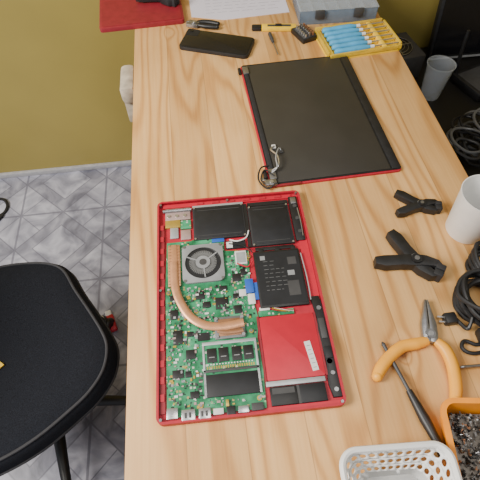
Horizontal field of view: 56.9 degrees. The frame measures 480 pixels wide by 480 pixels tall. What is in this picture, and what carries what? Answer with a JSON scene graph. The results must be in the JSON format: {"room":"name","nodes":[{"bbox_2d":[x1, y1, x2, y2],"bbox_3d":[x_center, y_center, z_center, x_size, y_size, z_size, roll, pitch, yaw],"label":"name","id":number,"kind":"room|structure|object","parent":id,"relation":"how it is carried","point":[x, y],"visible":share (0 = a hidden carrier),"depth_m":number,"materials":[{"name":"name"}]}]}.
{"room":"electronics workshop","nodes":[
{"label":"electronics workshop","id":0,"kind":"room"},
{"bbox_2d":[0,166,131,479],"bbox_3d":[-0.541,0.899,1.113,4.050,0.050,3.100,-6,56,-3],"label":"floor","id":1,"kind":"structure","parent":0,"point":[77,221],"depth_m":1.67,"materials":[{"name":"tile"}]},
{"bbox_2d":[0,197,8,219],"bbox_3d":[-0.994,-0.091,1.757,0.112,0.016,0.202,7,56,6],"label":"cable","id":2,"kind":"object","parent":1,"relation":"on","point":[4,212],"visible":1,"depth_m":1.78,"materials":[{"name":"black plastic"}]},
{"bbox_2d":[0,262,125,479],"bbox_3d":[-0.570,0.248,0.927,0.686,0.990,0.589,-6,56,-3],"label":"office chair","id":3,"kind":"object","parent":1,"relation":"on","point":[59,357],"visible":0.94,"depth_m":0.98,"materials":[{"name":"black fabric"}]},
{"bbox_2d":[105,310,117,331],"bbox_3d":[-0.437,0.272,1.493,0.028,0.024,0.080,-21,58,-13],"label":"clip","id":4,"kind":"object","parent":1,"relation":"on","point":[108,313],"visible":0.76,"depth_m":1.49,"materials":[{"name":"red plastic"}]},
{"bbox_2d":[120,0,479,479],"bbox_3d":[0.107,0.130,1.139,0.683,0.750,1.735,-6,56,-3],"label":"workbench","id":5,"kind":"object","parent":1,"relation":"on","point":[194,136],"visible":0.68,"depth_m":0.77,"materials":[{"name":"brown wood"}]},
{"bbox_2d":[99,0,184,32],"bbox_3d":[-0.274,-0.653,1.218,0.220,0.012,0.240,-9,56,-5],"label":"folder","id":6,"kind":"object","parent":5,"relation":"on","point":[115,15],"visible":1,"depth_m":1.17,"materials":[{"name":"plastic"}]},
{"bbox_2d":[136,0,179,6],"bbox_3d":[-0.218,-0.661,1.198,0.113,0.027,0.081,23,59,16],"label":"clamp","id":7,"kind":"object","parent":6,"relation":"on","point":[173,3],"visible":1,"depth_m":1.19,"materials":[{"name":"black plastic"}]},
{"bbox_2d":[186,19,219,28],"bbox_3d":[-0.096,-0.562,1.149,0.090,0.013,0.033,9,56,7],"label":"cutter","id":8,"kind":"object","parent":5,"relation":"on","point":[204,23],"visible":1,"depth_m":1.15,"materials":[{"name":"metal"}]},
{"bbox_2d":[179,29,254,58],"bbox_3d":[-0.057,-0.491,1.104,0.178,0.011,0.084,12,57,9],"label":"smartphone","id":9,"kind":"object","parent":5,"relation":"on","point":[194,40],"visible":1,"depth_m":1.09,"materials":[{"name":"black plastic"}]},
{"bbox_2d":[189,0,288,19],"bbox_3d":[-0.013,-0.684,1.240,0.267,0.001,0.237,-6,56,-3],"label":"paper sheet","id":10,"kind":"object","parent":5,"relation":"on","point":[209,9],"visible":1,"depth_m":1.20,"materials":[{"name":"white paper"}]},
{"bbox_2d":[156,190,345,426],"bbox_3d":[-0.002,0.081,0.713,0.262,0.015,0.387,-5,56,-2],"label":"laptop","id":11,"kind":"object","parent":5,"relation":"on","point":[243,330],"visible":1,"depth_m":0.69,"materials":[{"name":"red plastic"}]},
{"bbox_2d":[268,32,277,54],"bbox_3d":[0.084,-0.487,1.099,0.010,0.010,0.095,-9,56,-5],"label":"screwdriver","id":12,"kind":"object","parent":5,"relation":"on","point":[269,33],"visible":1,"depth_m":1.10,"materials":[{"name":"grey plastic"}]},
{"bbox_2d":[252,23,296,31],"bbox_3d":[0.098,-0.547,1.137,0.136,0.014,0.022,0,56,1],"label":"utility knife","id":13,"kind":"object","parent":5,"relation":"on","point":[276,27],"visible":0.93,"depth_m":1.13,"materials":[{"name":"yellow plastic"}]},
{"bbox_2d":[291,23,316,43],"bbox_3d":[0.162,-0.523,1.115,0.044,0.022,0.060,-23,58,-14],"label":"holder","id":14,"kind":"object","parent":5,"relation":"on","point":[303,33],"visible":1,"depth_m":1.11,"materials":[{"name":"black plastic"}]},
{"bbox_2d":[237,56,400,188],"bbox_3d":[0.147,-0.273,0.946,0.280,0.021,0.388,-8,56,-4],"label":"screen","id":15,"kind":"object","parent":5,"relation":"on","point":[314,120],"visible":1,"depth_m":0.93,"materials":[{"name":"black plastic"}]},
{"bbox_2d":[292,0,377,24],"bbox_3d":[0.248,-0.628,1.175,0.204,0.038,0.139,-5,56,-2],"label":"organizer box","id":16,"kind":"object","parent":5,"relation":"on","point":[309,12],"visible":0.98,"depth_m":1.15,"materials":[{"name":"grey plastic"}]},
{"bbox_2d":[315,18,401,58],"bbox_3d":[0.291,-0.501,1.098,0.190,0.020,0.124,-11,56,-6],"label":"screwdriver set","id":17,"kind":"object","parent":5,"relation":"on","point":[362,38],"visible":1,"depth_m":1.09,"materials":[{"name":"yellow plastic"}]},
{"bbox_2d":[339,440,462,479],"bbox_3d":[0.194,0.328,0.519,0.142,0.051,0.158,-4,56,-1],"label":"basket","id":18,"kind":"object","parent":5,"relation":"on","point":[408,473],"visible":1,"depth_m":0.55,"materials":[{"name":"plastic"}]},
{"bbox_2d":[373,229,446,282],"bbox_3d":[0.283,0.033,0.733,0.106,0.026,0.082,26,60,18],"label":"clamp","id":19,"kind":"object","parent":5,"relation":"on","point":[429,268],"visible":1,"depth_m":0.72,"materials":[{"name":"black plastic"}]},
{"bbox_2d":[381,342,444,459],"bbox_3d":[0.239,0.217,0.615,0.015,0.014,0.167,-16,57,-10],"label":"screwdriver","id":20,"kind":"object","parent":5,"relation":"on","point":[421,413],"visible":0.8,"depth_m":0.60,"materials":[{"name":"black plastic"}]},
{"bbox_2d":[372,299,462,397],"bbox_3d":[0.268,0.154,0.657,0.124,0.016,0.151,14,57,10],"label":"pliers","id":21,"kind":"object","parent":5,"relation":"on","point":[428,325],"visible":0.93,"depth_m":0.65,"materials":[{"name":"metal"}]},
{"bbox_2d":[394,189,442,217],"bbox_3d":[0.322,-0.063,0.801,0.081,0.020,0.058,6,56,5],"label":"clamp","id":22,"kind":"object","parent":5,"relation":"on","point":[413,204],"visible":1,"depth_m":0.79,"materials":[{"name":"black plastic"}]},
{"bbox_2d":[437,241,479,354],"bbox_3d":[0.381,0.080,0.687,0.164,0.049,0.181,-6,56,-3],"label":"power cable","id":23,"kind":"object","parent":5,"relation":"on","point":[462,302],"visible":1,"depth_m":0.68,"materials":[{"name":"black plastic"}]},
{"bbox_2d":[440,398,479,479],"bbox_3d":[0.331,0.278,0.557,0.143,0.040,0.143,0,56,1],"label":"bin","id":24,"kind":"object","parent":5,"relation":"on","point":[460,417],"visible":1,"depth_m":0.57,"materials":[{"name":"plastic"}]},
{"bbox_2d":[445,174,479,243],"bbox_3d":[0.399,-0.045,0.740,0.094,0.097,0.086,-6,56,-3],"label":"mug","id":25,"kind":"object","parent":5,"relation":"on","point":[462,224],"visible":0.97,"depth_m":0.73,"materials":[{"name":"ceramic"}]},
{"bbox_2d":[460,364,479,368],"bbox_3d":[0.367,0.180,0.637,0.102,0.015,0.017,-6,56,-3],"label":"screwdriver","id":26,"kind":"object","parent":5,"relation":"on","point":[473,365],"visible":1,"depth_m":0.64,"materials":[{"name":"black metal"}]},
{"bbox_2d":[414,47,479,176],"bbox_3d":[0.833,-0.073,1.444,0.775,0.450,1.235,-6,56,-3],"label":"base cabinet","id":27,"kind":"object","parent":1,"relation":"on","point":[447,101],"visible":0.02,"depth_m":1.45,"materials":[{"name":"laminate"}]},
{"bbox_2d":[396,32,425,77],"bbox_3d":[0.498,-0.603,1.484,0.183,0.090,0.156,-13,57,-8],"label":"supplies","id":28,"kind":"object","parent":27,"relation":"on","point":[413,56],"visible":0.23,"depth_m":1.45,"materials":[{"name":"grey plastic"}]},
{"bbox_2d":[426,0,479,59],"bbox_3d":[0.846,-0.741,1.478,0.400,0.238,0.075,-6,56,-3],"label":"computer monitor","id":29,"kind":"object","parent":27,"relation":"on","point":[453,18],"visible":0.89,"depth_m":1.48,"materials":[{"name":"black plastic"}]},
{"bbox_2d":[446,108,479,167],"bbox_3d":[0.693,-0.296,1.272,0.181,0.084,0.233,19,58,14],"label":"cable tangle","id":30,"kind":"object","parent":27,"relation":"on","point":[463,148],"visible":0.99,"depth_m":1.26,"materials":[{"name":"black rubber"}]},
{"bbox_2d":[450,30,479,101],"bbox_3d":[0.815,-0.579,1.412,0.200,0.170,0.145,-23,59,-14],"label":"router","id":31,"kind":"object","parent":27,"relation":"on","point":[467,80],"visible":1,"depth_m":1.44,"materials":[{"name":"black plastic"}]},
{"bbox_2d":[0,0,438,172],"bbox_3d":[-0.744,-1.103,0.815,4.050,2.700,0.100,-6,56,-3],"label":"wall","id":32,"kind":"structure","parent":0,"point":[62,104],"depth_m":1.55,"materials":[{"name":"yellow paint"}]},
{"bbox_2d":[0,160,131,178],"bbox_3d":[-0.765,-0.299,1.888,3.950,0.022,0.015,-6,56,-3],"label":"baseboard","id":33,"kind":"structure","parent":32,"relation":"attached to","point":[127,162],"depth_m":1.88,"materials":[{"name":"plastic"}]}
]}

